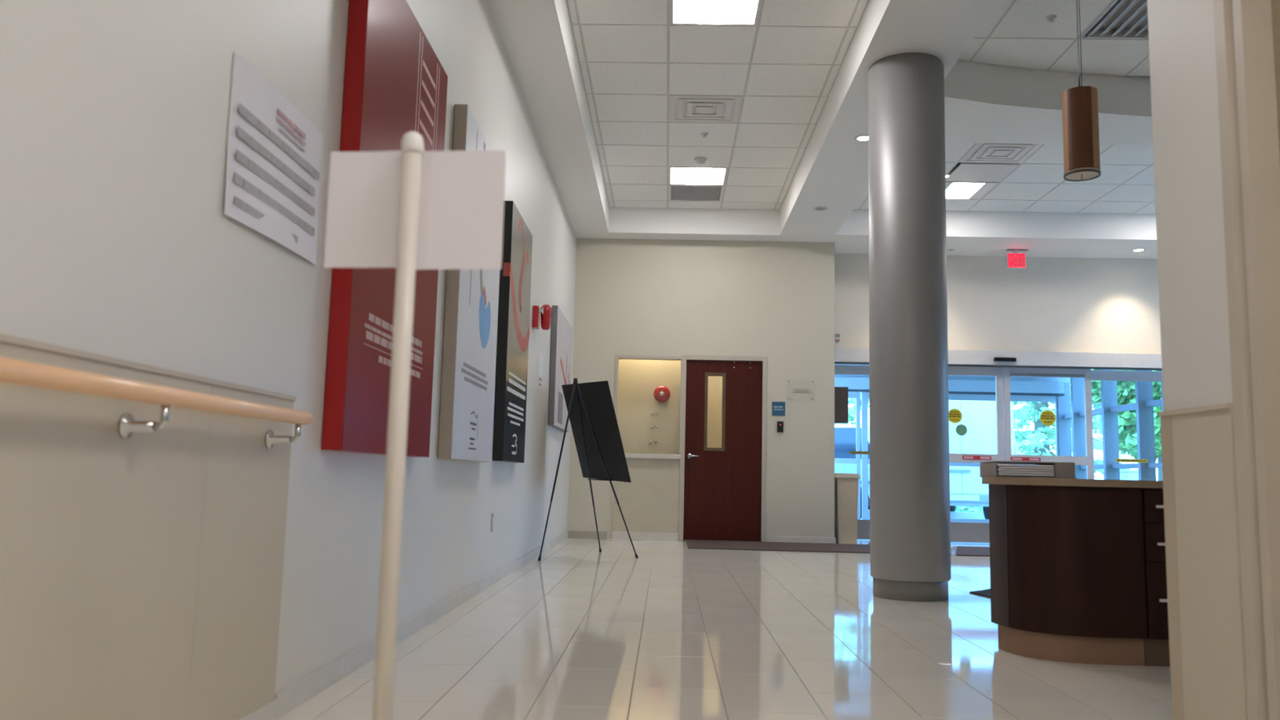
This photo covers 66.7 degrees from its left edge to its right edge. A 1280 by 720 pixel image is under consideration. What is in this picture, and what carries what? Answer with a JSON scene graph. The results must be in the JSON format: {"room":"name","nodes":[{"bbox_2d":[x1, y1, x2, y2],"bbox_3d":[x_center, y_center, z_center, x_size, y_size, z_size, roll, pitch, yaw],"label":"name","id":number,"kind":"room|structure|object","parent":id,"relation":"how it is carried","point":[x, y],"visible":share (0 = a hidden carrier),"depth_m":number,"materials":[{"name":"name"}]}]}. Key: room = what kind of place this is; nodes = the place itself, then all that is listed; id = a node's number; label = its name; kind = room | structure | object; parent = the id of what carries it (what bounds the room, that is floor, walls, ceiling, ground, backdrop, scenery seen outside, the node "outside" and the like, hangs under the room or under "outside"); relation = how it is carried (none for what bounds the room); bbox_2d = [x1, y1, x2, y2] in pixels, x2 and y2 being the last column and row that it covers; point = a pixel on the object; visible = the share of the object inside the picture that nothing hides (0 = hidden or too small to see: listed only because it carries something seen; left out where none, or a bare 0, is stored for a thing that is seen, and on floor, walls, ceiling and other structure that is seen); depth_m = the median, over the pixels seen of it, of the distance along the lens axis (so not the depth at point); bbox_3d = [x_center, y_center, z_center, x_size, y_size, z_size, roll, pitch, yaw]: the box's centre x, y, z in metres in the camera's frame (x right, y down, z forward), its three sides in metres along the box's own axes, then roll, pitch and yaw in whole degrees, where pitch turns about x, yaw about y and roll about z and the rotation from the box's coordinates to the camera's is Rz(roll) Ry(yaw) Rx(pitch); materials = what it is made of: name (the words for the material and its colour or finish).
{"room":"hospital interior","nodes":[
{"label":"hospital interior","id":0,"kind":"room"},
{"bbox_2d":[0,0,577,693],"bbox_3d":[-1.041,-0.620,5.341,0.200,4.078,15.400,1,-7,2],"label":"wall","id":1,"kind":"structure","parent":0,"point":[117,240],"depth_m":2.57,"materials":[{"name":"paint"}]},
{"bbox_2d":[0,333,296,719],"bbox_3d":[-1.103,0.256,0.219,0.013,0.924,5.237,1,-7,2],"label":"wainscoting","id":2,"kind":"structure","parent":1,"relation":"attached to","point":[141,574],"depth_m":2.02,"materials":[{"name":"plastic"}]},
{"bbox_2d":[0,356,313,448],"bbox_3d":[-1.042,-0.092,0.312,0.100,0.108,4.942,1,-7,2],"label":"handrail","id":3,"kind":"object","parent":1,"relation":"attached to","point":[15,371],"visible":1,"depth_m":1.94,"materials":[{"name":"brown wood"}]},
{"bbox_2d":[224,51,322,264],"bbox_3d":[-1.011,-0.536,2.734,0.013,0.430,0.630,1,-7,2],"label":"wall sign","id":4,"kind":"object","parent":1,"relation":"attached to","point":[274,152],"visible":1,"depth_m":2.67,"materials":[{"name":"white paper"}]},
{"bbox_2d":[321,0,448,457],"bbox_3d":[-0.952,-0.509,3.794,0.067,1.745,1.160,1,-7,2],"label":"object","id":5,"kind":"object","parent":1,"relation":"attached to","point":[396,83],"visible":0.57,"depth_m":3.47,"materials":[{"name":"red"}]},
{"bbox_2d":[238,531,568,719],"bbox_3d":[-1.001,1.177,4.309,0.014,0.076,13.580,1,-7,2],"label":"baseboard","id":6,"kind":"structure","parent":1,"relation":"attached to","point":[297,693],"depth_m":3.54,"materials":[{"name":"tile"}]},
{"bbox_2d":[437,104,499,462],"bbox_3d":[-0.910,-0.342,5.355,0.067,1.785,1.100,1,-7,2],"label":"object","id":7,"kind":"object","parent":1,"relation":"attached to","point":[472,295],"visible":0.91,"depth_m":5.05,"materials":[{"name":"grey"}]},
{"bbox_2d":[469,129,477,305],"bbox_3d":[-0.875,-0.755,5.116,0.001,0.950,0.028,1,-7,2],"label":"print","id":8,"kind":"object","parent":7,"relation":"attached to","point":[477,130],"depth_m":5.08},
{"bbox_2d":[480,141,485,296],"bbox_3d":[-0.867,-0.764,5.386,0.001,0.870,0.194,1,-7,2],"label":"print","id":9,"kind":"object","parent":7,"relation":"attached to","point":[484,144],"depth_m":5.36},
{"bbox_2d":[483,285,486,306],"bbox_3d":[-0.872,-0.357,5.469,0.001,0.116,0.114,1,-7,2],"label":"print","id":10,"kind":"object","parent":7,"relation":"attached to","point":[484,291],"depth_m":5.48},
{"bbox_2d":[479,293,490,348],"bbox_3d":[-0.876,-0.212,5.482,0.001,0.302,0.352,1,-7,2],"label":"print","id":11,"kind":"object","parent":7,"relation":"attached to","point":[484,313],"depth_m":5.47},
{"bbox_2d":[490,513,493,531],"bbox_3d":[-0.945,1.041,6.228,0.008,0.115,0.072,1,-7,2],"label":"wall outlet","id":12,"kind":"object","parent":1,"relation":"attached to","point":[492,514],"visible":1,"depth_m":6.21,"materials":[{"name":"white plastic"}]},
{"bbox_2d":[492,200,533,462],"bbox_3d":[-0.873,-0.146,6.755,0.067,1.700,1.015,1,-7,2],"label":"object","id":13,"kind":"object","parent":1,"relation":"attached to","point":[513,322],"visible":1,"depth_m":6.48,"materials":[{"name":"black"}]},
{"bbox_2d":[509,217,529,351],"bbox_3d":[-0.830,-0.527,6.800,0.001,0.896,1.015,1,-7,2],"label":"print","id":14,"kind":"object","parent":13,"relation":"attached to","point":[519,233],"depth_m":6.72},
{"bbox_2d":[537,352,542,389],"bbox_3d":[-0.863,0.094,8.435,0.004,0.300,0.220,1,-7,2],"label":"notice","id":15,"kind":"object","parent":1,"relation":"attached to","point":[540,357],"visible":1,"depth_m":8.43,"materials":[{"name":"white paper"}]},
{"bbox_2d":[532,304,551,329],"bbox_3d":[-0.797,-0.351,7.922,0.146,0.205,0.160,1,-7,2],"label":"fire alarm horn","id":16,"kind":"object","parent":1,"relation":"attached to","point":[544,313],"visible":1,"depth_m":7.90,"materials":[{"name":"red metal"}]},
{"bbox_2d":[547,305,572,431],"bbox_3d":[-0.794,0.130,9.804,0.057,1.125,1.450,1,-7,2],"label":"canvas","id":17,"kind":"object","parent":1,"relation":"attached to","point":[561,349],"visible":0.84,"depth_m":9.38,"materials":[{"name":"white fabric"}]},
{"bbox_2d":[557,391,563,424],"bbox_3d":[-0.781,0.473,9.526,0.001,0.300,0.420,1,-7,2],"label":"print","id":18,"kind":"object","parent":17,"relation":"attached to","point":[560,394],"depth_m":9.52,"materials":[{"name":"grey paper"}]},
{"bbox_2d":[617,359,680,454],"bbox_3d":[-0.137,0.722,11.655,1.290,2.750,0.100,1,-7,2],"label":"wall","id":19,"kind":"structure","parent":0,"point":[638,380],"depth_m":11.62,"materials":[{"name":"paint"}]},
{"bbox_2d":[648,440,657,444],"bbox_3d":[0.157,0.973,11.549,0.105,0.040,0.035,1,-7,2],"label":"plate","id":20,"kind":"object","parent":19,"relation":"attached to","point":[655,442],"visible":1,"depth_m":11.56,"materials":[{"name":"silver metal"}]},
{"bbox_2d":[649,425,658,428],"bbox_3d":[0.171,0.794,11.570,0.105,0.040,0.035,1,-7,2],"label":"plate","id":21,"kind":"object","parent":19,"relation":"attached to","point":[651,426],"visible":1,"depth_m":11.58,"materials":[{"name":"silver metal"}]},
{"bbox_2d":[650,412,658,415],"bbox_3d":[0.175,0.641,11.588,0.105,0.040,0.035,1,-7,2],"label":"plate","id":22,"kind":"object","parent":19,"relation":"attached to","point":[651,413],"visible":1,"depth_m":11.60,"materials":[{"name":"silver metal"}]},
{"bbox_2d":[653,386,670,402],"bbox_3d":[0.263,0.406,11.591,0.200,0.200,0.079,1,-7,2],"label":"bell","id":23,"kind":"object","parent":19,"relation":"attached to","point":[661,393],"visible":1,"depth_m":11.56,"materials":[{"name":"red metal"}]},
{"bbox_2d":[567,238,834,542],"bbox_3d":[0.738,0.163,11.562,3.022,4.078,0.670,1,-7,2],"label":"wall","id":24,"kind":"structure","parent":0,"point":[775,300],"depth_m":11.29,"materials":[{"name":"paint"}]},
{"bbox_2d":[568,530,606,538],"bbox_3d":[-0.596,1.984,11.036,0.438,0.075,0.012,1,-7,2],"label":"baseboard","id":25,"kind":"structure","parent":24,"relation":"attached to","point":[602,535],"depth_m":11.03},
{"bbox_2d":[612,355,681,540],"bbox_3d":[0.083,0.996,11.168,0.810,2.100,0.190,1,-7,2],"label":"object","id":26,"kind":"structure","parent":24,"relation":"in","point":[649,504],"depth_m":11.06,"materials":[{"name":"paint"}]},
{"bbox_2d":[683,360,762,541],"bbox_3d":[0.952,1.026,11.126,0.872,2.048,0.130,1,-7,2],"label":"door","id":27,"kind":"structure","parent":24,"relation":"in","point":[722,486],"depth_m":11.12,"materials":[{"name":"brown wood"}]},
{"bbox_2d":[678,355,767,542],"bbox_3d":[0.954,1.010,11.184,0.984,2.117,0.168,1,-7,2],"label":"trim","id":28,"kind":"structure","parent":24,"relation":"attached to","point":[684,357],"depth_m":11.13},
{"bbox_2d":[772,401,785,415],"bbox_3d":[1.589,0.559,11.150,0.150,0.160,0.009,1,-7,2],"label":"room sign","id":29,"kind":"object","parent":24,"relation":"attached to","point":[778,407],"visible":1,"depth_m":11.15,"materials":[{"name":"blue plastic"}]},
{"bbox_2d":[777,421,783,431],"bbox_3d":[1.604,0.763,11.117,0.072,0.124,0.024,1,-7,2],"label":"card reader","id":30,"kind":"object","parent":24,"relation":"attached to","point":[780,424],"visible":1,"depth_m":11.11,"materials":[{"name":"black plastic"}]},
{"bbox_2d":[787,380,813,399],"bbox_3d":[1.845,0.342,11.158,0.310,0.230,0.031,1,-7,2],"label":"acrylic sign holder","id":31,"kind":"object","parent":24,"relation":"attached to","point":[793,389],"visible":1,"depth_m":11.15,"materials":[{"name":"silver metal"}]},
{"bbox_2d":[768,536,835,543],"bbox_3d":[1.839,2.065,11.222,0.751,0.075,0.534,1,-7,2],"label":"baseboard","id":32,"kind":"structure","parent":24,"relation":"attached to","point":[771,539],"depth_m":10.96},
{"bbox_2d":[683,371,722,517],"bbox_3d":[0.683,0.706,11.992,2.910,3.100,1.370,1,-7,2],"label":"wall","id":33,"kind":"structure","parent":0,"point":[713,424],"depth_m":12.54,"materials":[{"name":"paint"}]},
{"bbox_2d":[834,377,1064,395],"bbox_3d":[4.626,0.410,15.014,3.780,0.210,0.170,1,-7,2],"label":"door frame","id":34,"kind":"structure","parent":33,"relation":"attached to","point":[854,384],"depth_m":14.92,"materials":[{"name":"metal"}]},
{"bbox_2d":[834,364,1164,480],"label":"window","id":35,"kind":"structure","parent":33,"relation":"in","point":[1144,404],"depth_m":13.45,"materials":[{"name":"metal"}]},
{"bbox_2d":[834,391,860,519],"bbox_3d":[2.889,1.510,15.086,1.050,2.100,0.040,1,-7,2],"label":"door","id":36,"kind":"structure","parent":35,"relation":"attached to","point":[856,395],"depth_m":15.06,"materials":[{"name":"metal"}]},
{"bbox_2d":[1009,395,1058,464],"bbox_3d":[6.064,1.572,14.967,0.855,2.100,0.040,1,-7,2],"label":"door","id":37,"kind":"structure","parent":35,"relation":"attached to","point":[1013,397],"depth_m":15.06,"materials":[{"name":"metal"}]},
{"bbox_2d":[276,537,1172,719],"bbox_3d":[3.576,1.601,6.160,9.550,0.120,17.800,1,-7,2],"label":"floor","id":38,"kind":"structure","parent":0,"point":[673,631],"depth_m":3.96,"materials":[{"name":"tile"}]},
{"bbox_2d":[372,131,423,719],"bbox_3d":[-0.405,0.251,1.593,0.300,1.293,0.300,1,-7,2],"label":"sign post","id":39,"kind":"object","parent":38,"relation":"on","point":[412,143],"visible":1,"depth_m":1.60,"materials":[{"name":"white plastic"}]},
{"bbox_2d":[324,150,506,269],"bbox_3d":[-0.387,-0.259,1.674,0.312,0.208,0.007,1,-7,5],"label":"paper sign","id":40,"kind":"object","parent":39,"relation":"attached to","point":[460,220],"visible":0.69,"depth_m":1.67,"materials":[{"name":"white paper"}]},
{"bbox_2d":[537,377,638,560],"bbox_3d":[-0.335,0.954,8.547,0.566,1.556,1.186,-2,-7,23],"label":"easel","id":41,"kind":"object","parent":38,"relation":"on","point":[575,381],"visible":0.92,"depth_m":8.51,"materials":[{"name":"black metal"}]},
{"bbox_2d":[561,380,631,482],"bbox_3d":[-0.400,0.633,8.609,0.268,0.876,0.974,5,-8,-28],"label":"display board","id":42,"kind":"object","parent":41,"relation":"on","point":[596,396],"visible":1,"depth_m":8.53,"materials":[{"name":"black paper"}]},
{"bbox_2d":[685,539,870,553],"bbox_3d":[1.812,1.991,10.342,2.625,0.012,1.220,1,-7,2],"label":"floor border","id":43,"kind":"object","parent":38,"relation":"on","point":[691,544],"visible":0.76,"depth_m":10.23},
{"bbox_2d":[834,473,861,544],"bbox_3d":[2.372,1.714,11.236,0.290,0.800,0.390,1,-7,2],"label":"counter","id":44,"kind":"object","parent":38,"relation":"on","point":[846,485],"visible":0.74,"depth_m":11.08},
{"bbox_2d":[861,391,870,519],"bbox_3d":[3.973,1.528,15.024,1.080,2.100,0.040,1,-7,2],"label":"door","id":45,"kind":"structure","parent":38,"relation":"on","point":[864,395],"depth_m":15.03,"materials":[{"name":"metal"}]},
{"bbox_2d":[867,52,951,601],"bbox_3d":[1.743,-0.236,6.322,0.491,3.480,0.491,1,-7,2],"label":"column","id":46,"kind":"structure","parent":38,"relation":"on","point":[910,547],"depth_m":6.12,"materials":[{"name":"paint"}]},
{"bbox_2d":[951,546,955,555],"bbox_3d":[3.338,2.027,10.337,0.024,0.011,1.386,-1,-7,18],"label":"edging","id":47,"kind":"object","parent":38,"relation":"on","point":[954,547],"visible":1,"depth_m":10.14,"materials":[{"name":"silver metal"}]},
{"bbox_2d":[948,394,995,523],"bbox_3d":[5.082,1.551,14.991,1.100,2.100,0.040,1,-7,2],"label":"door","id":48,"kind":"structure","parent":38,"relation":"on","point":[951,397],"depth_m":15.08,"materials":[{"name":"metal"}]},
{"bbox_2d":[955,546,990,556],"bbox_3d":[4.713,2.054,10.291,3.100,0.012,1.330,1,-7,2],"label":"entrance mat","id":49,"kind":"object","parent":38,"relation":"on","point":[961,550],"visible":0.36,"depth_m":10.18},
{"bbox_2d":[969,588,990,597],"bbox_3d":[3.124,1.582,6.628,1.880,0.008,1.500,1,-7,2],"label":"floor mat","id":50,"kind":"object","parent":38,"relation":"on","point":[985,593],"visible":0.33,"depth_m":6.37,"materials":[{"name":"black rubber"}]},
{"bbox_2d":[982,477,1169,666],"bbox_3d":[2.788,0.939,4.418,2.510,0.747,1.056,1,-7,2],"label":"reception desk","id":51,"kind":"object","parent":38,"relation":"on","point":[1078,566],"visible":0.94,"depth_m":3.99,"materials":[{"name":"laminate"}]},
{"bbox_2d":[979,460,1076,478],"bbox_3d":[1.744,0.497,4.386,0.340,0.072,0.318,0,-7,7],"label":"document tray","id":52,"kind":"object","parent":51,"relation":"on","point":[994,468],"visible":0.95,"depth_m":4.24,"materials":[{"name":"grey plastic"}]},
{"bbox_2d":[982,477,1163,488],"bbox_3d":[2.796,0.584,4.467,2.510,0.031,1.044,1,-7,2],"label":"countertop","id":53,"kind":"structure","parent":51,"relation":"on","point":[1001,481],"depth_m":3.99,"materials":[{"name":"laminate"}]},
{"bbox_2d":[487,0,1157,258],"bbox_3d":[3.688,-2.314,4.888,9.410,0.398,14.350,1,-7,2],"label":"ceiling","id":54,"kind":"structure","parent":0,"point":[597,79],"depth_m":7.68,"materials":[{"name":"paint"}]},
{"bbox_2d":[668,184,724,201],"bbox_3d":[0.606,-1.837,10.566,0.586,0.058,0.586,1,-7,2],"label":"ceiling vent","id":55,"kind":"object","parent":54,"relation":"in","point":[676,192],"visible":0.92,"depth_m":10.57,"materials":[{"name":"grey metal"}]},
{"bbox_2d":[668,166,728,185],"bbox_3d":[0.590,-1.902,9.960,0.590,0.053,0.590,1,-7,2],"label":"ceiling light","id":56,"kind":"object","parent":54,"relation":"attached to","point":[687,175],"visible":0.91,"depth_m":9.94,"materials":[{"name":"white plastic"}]},
{"bbox_2d":[693,156,706,164],"bbox_3d":[0.587,-1.923,9.406,0.125,0.052,0.125,1,-7,2],"label":"smoke detector","id":57,"kind":"object","parent":54,"relation":"attached to","point":[700,160],"visible":1,"depth_m":9.37,"materials":[{"name":"plastic"}]},
{"bbox_2d":[701,132,708,137],"bbox_3d":[0.579,-2.016,8.712,0.070,0.033,0.070,1,-7,2],"label":"sprinkler head","id":58,"kind":"object","parent":54,"relation":"attached to","point":[704,134],"visible":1,"depth_m":8.70},
{"bbox_2d":[669,94,742,122],"bbox_3d":[0.540,-2.103,8.141,0.586,0.028,0.586,1,-7,2],"label":"ceiling vent","id":59,"kind":"object","parent":54,"relation":"in","point":[682,108],"visible":1,"depth_m":8.11,"materials":[{"name":"white metal"}]},
{"bbox_2d":[670,0,761,25],"bbox_3d":[0.492,-2.337,6.327,0.590,0.053,0.590,1,-7,2],"label":"ceiling light","id":60,"kind":"object","parent":54,"relation":"attached to","point":[695,12],"visible":0.95,"depth_m":6.43,"materials":[{"name":"white plastic"}]},
{"bbox_2d":[813,206,827,211],"bbox_3d":[1.853,-1.549,9.966,0.150,0.007,0.150,1,-7,2],"label":"recessed light","id":61,"kind":"object","parent":54,"relation":"in","point":[820,208],"visible":1,"depth_m":9.95,"materials":[{"name":"white metal"}]},
{"bbox_2d":[854,134,868,142],"bbox_3d":[1.817,-1.798,7.884,0.150,0.007,0.150,1,-7,2],"label":"recessed light","id":62,"kind":"object","parent":54,"relation":"in","point":[864,138],"visible":0.73,"depth_m":7.88,"materials":[{"name":"white glass"}]},
{"bbox_2d":[945,177,999,199],"bbox_3d":[3.380,-1.803,10.235,0.590,0.053,0.590,1,-7,2],"label":"ceiling light","id":63,"kind":"object","parent":54,"relation":"attached to","point":[957,190],"visible":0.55,"depth_m":10.18,"materials":[{"name":"white plastic"}]},
{"bbox_2d":[945,182,984,198],"bbox_3d":[3.379,-1.790,10.234,0.546,0.028,0.546,1,-7,2],"label":"diffuser","id":64,"kind":"object","parent":63,"relation":"attached to","point":[956,190],"depth_m":10.20,"materials":[{"name":"white plastic"}]},
{"bbox_2d":[945,162,1018,182],"bbox_3d":[3.364,-1.892,9.632,0.590,0.070,0.590,1,-7,2],"label":"tile","id":65,"kind":"object","parent":54,"relation":"in","point":[962,171],"visible":0.64,"depth_m":9.62,"materials":[{"name":"white metal"}]},
{"bbox_2d":[959,142,1042,163],"bbox_3d":[3.347,-1.931,9.022,0.586,0.028,0.586,1,-7,2],"label":"ceiling vent","id":66,"kind":"object","parent":54,"relation":"in","point":[980,152],"visible":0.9,"depth_m":9.03,"materials":[{"name":"white metal"}]},
{"bbox_2d":[1006,249,1025,268],"bbox_3d":[4.450,-1.196,11.507,0.210,0.220,0.048,1,-7,2],"label":"exit sign","id":67,"kind":"object","parent":54,"relation":"hanging from","point":[1015,260],"visible":1,"depth_m":11.48,"materials":[{"name":"red plastic"}]},
{"bbox_2d":[1005,248,1028,251],"bbox_3d":[4.468,-1.302,11.511,0.240,0.008,0.060,1,-7,2],"label":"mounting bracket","id":68,"kind":"object","parent":54,"relation":"in","point":[1018,250],"visible":1,"depth_m":11.49,"materials":[{"name":"grey metal"}]},
{"bbox_2d":[1045,14,1057,22],"bbox_3d":[2.704,-2.242,6.390,0.070,0.033,0.070,1,-7,2],"label":"sprinkler head","id":69,"kind":"object","parent":54,"relation":"attached to","point":[1051,17],"visible":1,"depth_m":6.38},
{"bbox_2d":[1062,0,1101,181],"bbox_3d":[2.332,-1.663,5.174,0.179,1.480,0.179,1,-7,2],"label":"pendant lamp","id":70,"kind":"object","parent":54,"relation":"hanging from","point":[1080,114],"visible":1,"depth_m":5.05,"materials":[{"name":"brown wood"}]},
{"bbox_2d":[1064,167,1099,180],"bbox_3d":[2.316,-0.975,5.092,0.167,0.018,0.167,1,-7,2],"label":"diffuser","id":71,"kind":"object","parent":70,"relation":"attached to","point":[1070,173],"depth_m":5.07,"materials":[{"name":"beige plastic"}]},
{"bbox_2d":[1079,0,1148,39],"bbox_3d":[3.306,-2.278,6.385,0.586,0.074,0.586,1,-7,2],"label":"ceiling vent","id":72,"kind":"object","parent":54,"relation":"in","point":[1120,15],"visible":0.54,"depth_m":6.53,"materials":[{"name":"metal"}]},
{"bbox_2d":[1131,248,1145,251],"bbox_3d":[5.838,-1.285,11.380,0.150,0.007,0.150,1,-7,2],"label":"recessed light","id":73,"kind":"object","parent":54,"relation":"in","point":[1134,250],"visible":1,"depth_m":11.37,"materials":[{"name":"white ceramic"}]},
{"bbox_2d":[834,253,1161,353],"bbox_3d":[5.399,0.297,11.748,6.288,4.078,0.180,1,-7,2],"label":"wall","id":74,"kind":"structure","parent":0,"point":[1051,304],"depth_m":11.79,"materials":[{"name":"paint"}]},
{"bbox_2d":[834,333,840,344],"bbox_3d":[2.396,-0.253,11.801,0.075,0.135,0.006,1,-7,2],"label":"sign","id":75,"kind":"object","parent":74,"relation":"attached to","point":[837,336],"visible":1,"depth_m":11.80,"materials":[{"name":"white plastic"}]},
{"bbox_2d":[834,364,870,539],"bbox_3d":[2.788,1.102,11.702,1.070,2.085,0.040,1,-7,2],"label":"sidelight","id":76,"kind":"object","parent":74,"relation":"attached to","point":[863,526],"visible":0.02,"depth_m":11.80,"materials":[{"name":"metal"}]},
{"bbox_2d":[834,386,848,423],"bbox_3d":[2.386,0.542,11.688,0.225,0.435,0.062,1,-7,2],"label":"panel","id":77,"kind":"object","parent":76,"relation":"attached to","point":[841,393],"visible":0.56,"depth_m":11.65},
{"bbox_2d":[849,451,869,454],"bbox_3d":[2.703,1.117,11.697,0.360,0.035,0.001,1,-7,2],"label":"sticker","id":78,"kind":"object","parent":76,"relation":"attached to","point":[851,452],"visible":0.67,"depth_m":11.70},
{"bbox_2d":[947,366,1004,542],"bbox_3d":[3.808,1.114,11.602,1.055,2.085,0.040,1,-7,2],"label":"sliding door","id":79,"kind":"structure","parent":74,"relation":"in","point":[976,532],"depth_m":11.58,"materials":[{"name":"metal"}]},
{"bbox_2d":[948,408,962,423],"bbox_3d":[3.773,0.671,11.651,0.176,0.176,0.001,1,-7,2],"label":"sticker","id":80,"kind":"object","parent":79,"relation":"attached to","point":[955,415],"visible":0.96,"depth_m":11.65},
{"bbox_2d":[955,424,967,435],"bbox_3d":[3.846,0.837,11.629,0.136,0.136,0.001,1,-7,2],"label":"sticker","id":81,"kind":"object","parent":79,"relation":"attached to","point":[961,429],"visible":1,"depth_m":11.63,"materials":[{"name":"green plastic"}]},
{"bbox_2d":[962,455,991,459],"bbox_3d":[4.009,1.163,11.568,0.340,0.045,0.002,1,-7,2],"label":"sticker","id":82,"kind":"object","parent":79,"relation":"attached to","point":[964,457],"visible":1,"depth_m":11.57,"materials":[{"name":"red plastic"}]},
{"bbox_2d":[834,347,1162,370],"bbox_3d":[4.560,-0.006,11.634,4.570,0.184,0.158,1,-7,2],"label":"automatic door header","id":83,"kind":"structure","parent":74,"relation":"attached to","point":[982,358],"depth_m":11.55,"materials":[{"name":"silver metal"}]},
{"bbox_2d":[993,357,1016,361],"bbox_3d":[4.332,-0.006,11.537,0.259,0.044,0.048,1,-7,2],"label":"sensor","id":84,"kind":"object","parent":74,"relation":"attached to","point":[995,359],"visible":1,"depth_m":11.52,"materials":[{"name":"black plastic"}]},
{"bbox_2d":[1002,367,1094,479],"bbox_3d":[4.865,1.136,11.569,1.040,2.085,0.044,1,-7,2],"label":"sliding door","id":85,"kind":"structure","parent":74,"relation":"in","point":[1088,460],"depth_m":11.62,"materials":[{"name":"metal"}]},
{"bbox_2d":[1010,457,1040,461],"bbox_3d":[4.583,1.178,11.551,0.350,0.040,0.002,1,-7,2],"label":"sticker","id":86,"kind":"object","parent":85,"relation":"attached to","point":[1028,459],"visible":1,"depth_m":11.55,"materials":[{"name":"red plastic"}]},
{"bbox_2d":[1040,409,1055,425],"bbox_3d":[4.875,0.691,11.619,0.186,0.186,0.001,1,-7,2],"label":"sticker","id":87,"kind":"object","parent":85,"relation":"attached to","point":[1047,417],"visible":1,"depth_m":11.62,"materials":[{"name":"yellow plastic"}]},
{"bbox_2d":[1090,369,1162,382],"bbox_3d":[6.081,1.169,11.605,1.480,2.085,0.040,1,-7,2],"label":"sidelight","id":88,"kind":"object","parent":74,"relation":"attached to","point":[1096,375],"visible":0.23,"depth_m":11.71,"materials":[{"name":"metal"}]},
{"bbox_2d":[1115,458,1147,462],"bbox_3d":[5.870,1.201,11.601,0.380,0.042,0.001,1,-7,2],"label":"sticker","id":89,"kind":"object","parent":88,"relation":"attached to","point":[1134,460],"visible":1,"depth_m":11.60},
{"bbox_2d":[1146,0,1232,411],"bbox_3d":[1.553,-1.160,0.288,0.140,4.078,5.380,1,-7,2],"label":"wall","id":90,"kind":"structure","parent":0,"point":[1195,345],"depth_m":2.73,"materials":[{"name":"paint"}]},
{"bbox_2d":[1160,415,1183,719],"bbox_3d":[1.541,0.622,2.761,0.057,0.925,0.062,1,-7,2],"label":"trim","id":91,"kind":"structure","parent":90,"relation":"attached to","point":[1174,624],"depth_m":2.76,"materials":[{"name":"beige paint"}]},
{"bbox_2d":[1158,403,1248,719],"bbox_3d":[1.509,0.597,2.615,0.014,0.938,0.354,1,-7,2],"label":"wall panel","id":92,"kind":"object","parent":90,"relation":"attached to","point":[1214,680],"depth_m":2.58,"materials":[{"name":"plastic"}]},
{"bbox_2d":[1213,0,1279,719],"bbox_3d":[1.571,-0.089,1.930,0.158,2.140,1.135,1,-7,2],"label":"trim","id":93,"kind":"structure","parent":90,"relation":"attached to","point":[1250,157],"depth_m":2.41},
{"bbox_2d":[1271,0,1279,157],"bbox_3d":[1.588,-0.066,1.905,0.040,2.070,0.930,1,-7,2],"label":"door","id":94,"kind":"structure","parent":90,"relation":"in","point":[1275,4],"depth_m":2.44,"materials":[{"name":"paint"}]},
{"label":"outside","id":95,"kind":"structure","parent":0,"visible":0},
{"bbox_3d":[21.375,7.536,51.566,100.000,0.280,74.700,1,-7,2],"label":"ground","id":96,"kind":"structure","parent":95,"visible":0},
{"bbox_2d":[834,424,870,518],"bbox_3d":[2.279,2.063,18.028,4.580,1.748,2.160,1,-7,2],"label":"suv","id":97,"kind":"object","parent":96,"relation":"on","point":[845,435],"visible":0.02,"depth_m":17.25,"materials":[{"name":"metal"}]},
{"bbox_2d":[867,509,985,519],"bbox_3d":[10.537,3.350,20.372,30.000,0.140,0.200,1,-7,2],"label":"kerb","id":98,"kind":"object","parent":96,"relation":"on","point":[966,515],"depth_m":20.38,"materials":[{"name":"concrete"}]},
{"bbox_2d":[860,400,1018,519],"bbox_3d":[5.735,2.020,19.477,2.000,2.340,4.950,1,-7,2],"label":"van","id":99,"kind":"object","parent":96,"relation":"on","point":[979,417],"visible":0.2,"depth_m":17.18,"materials":[{"name":"white metal"}]},
{"bbox_2d":[955,506,983,512],"bbox_3d":[16.058,5.811,39.675,50.000,0.080,39.000,1,-7,2],"label":"lawn","id":100,"kind":"structure","parent":96,"relation":"on","point":[965,507],"depth_m":23.79,"materials":[{"name":"green plant"}]},
{"bbox_2d":[834,391,869,424],"bbox_3d":[6.913,1.175,29.894,4.468,6.962,4.434,8,-9,-43],"label":"tree","id":101,"kind":"object","parent":100,"relation":"on","point":[851,411],"visible":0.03,"depth_m":29.17,"materials":[{"name":"green plant"}]},
{"bbox_2d":[955,389,1130,511],"bbox_3d":[10.012,0.400,24.363,4.721,7.415,4.649,7,-9,-37],"label":"tree","id":102,"kind":"object","parent":100,"relation":"on","point":[1038,441],"visible":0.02,"depth_m":23.76,"materials":[{"name":"green plant"}]},
{"bbox_2d":[1093,441,1102,446],"bbox_3d":[14.322,2.725,21.050,9.500,1.720,0.080,1,-7,2],"label":"guard rail","id":103,"kind":"object","parent":96,"relation":"on","point":[1095,443],"visible":0.02,"depth_m":21.25,"materials":[{"name":"white"}]},
{"bbox_2d":[1090,368,1162,480],"bbox_3d":[10.287,0.532,19.282,3.532,5.588,3.439,1,-7,2],"label":"tree","id":104,"kind":"object","parent":96,"relation":"on","point":[1126,390],"visible":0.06,"depth_m":18.85,"materials":[{"name":"green plant"}]},
{"bbox_2d":[1120,469,1138,479],"bbox_3d":[8.445,2.399,16.613,0.420,1.040,0.440,1,-7,2],"label":"utility box","id":105,"kind":"object","parent":96,"relation":"on","point":[1125,474],"visible":0.25,"depth_m":16.47,"materials":[{"name":"white metal"}]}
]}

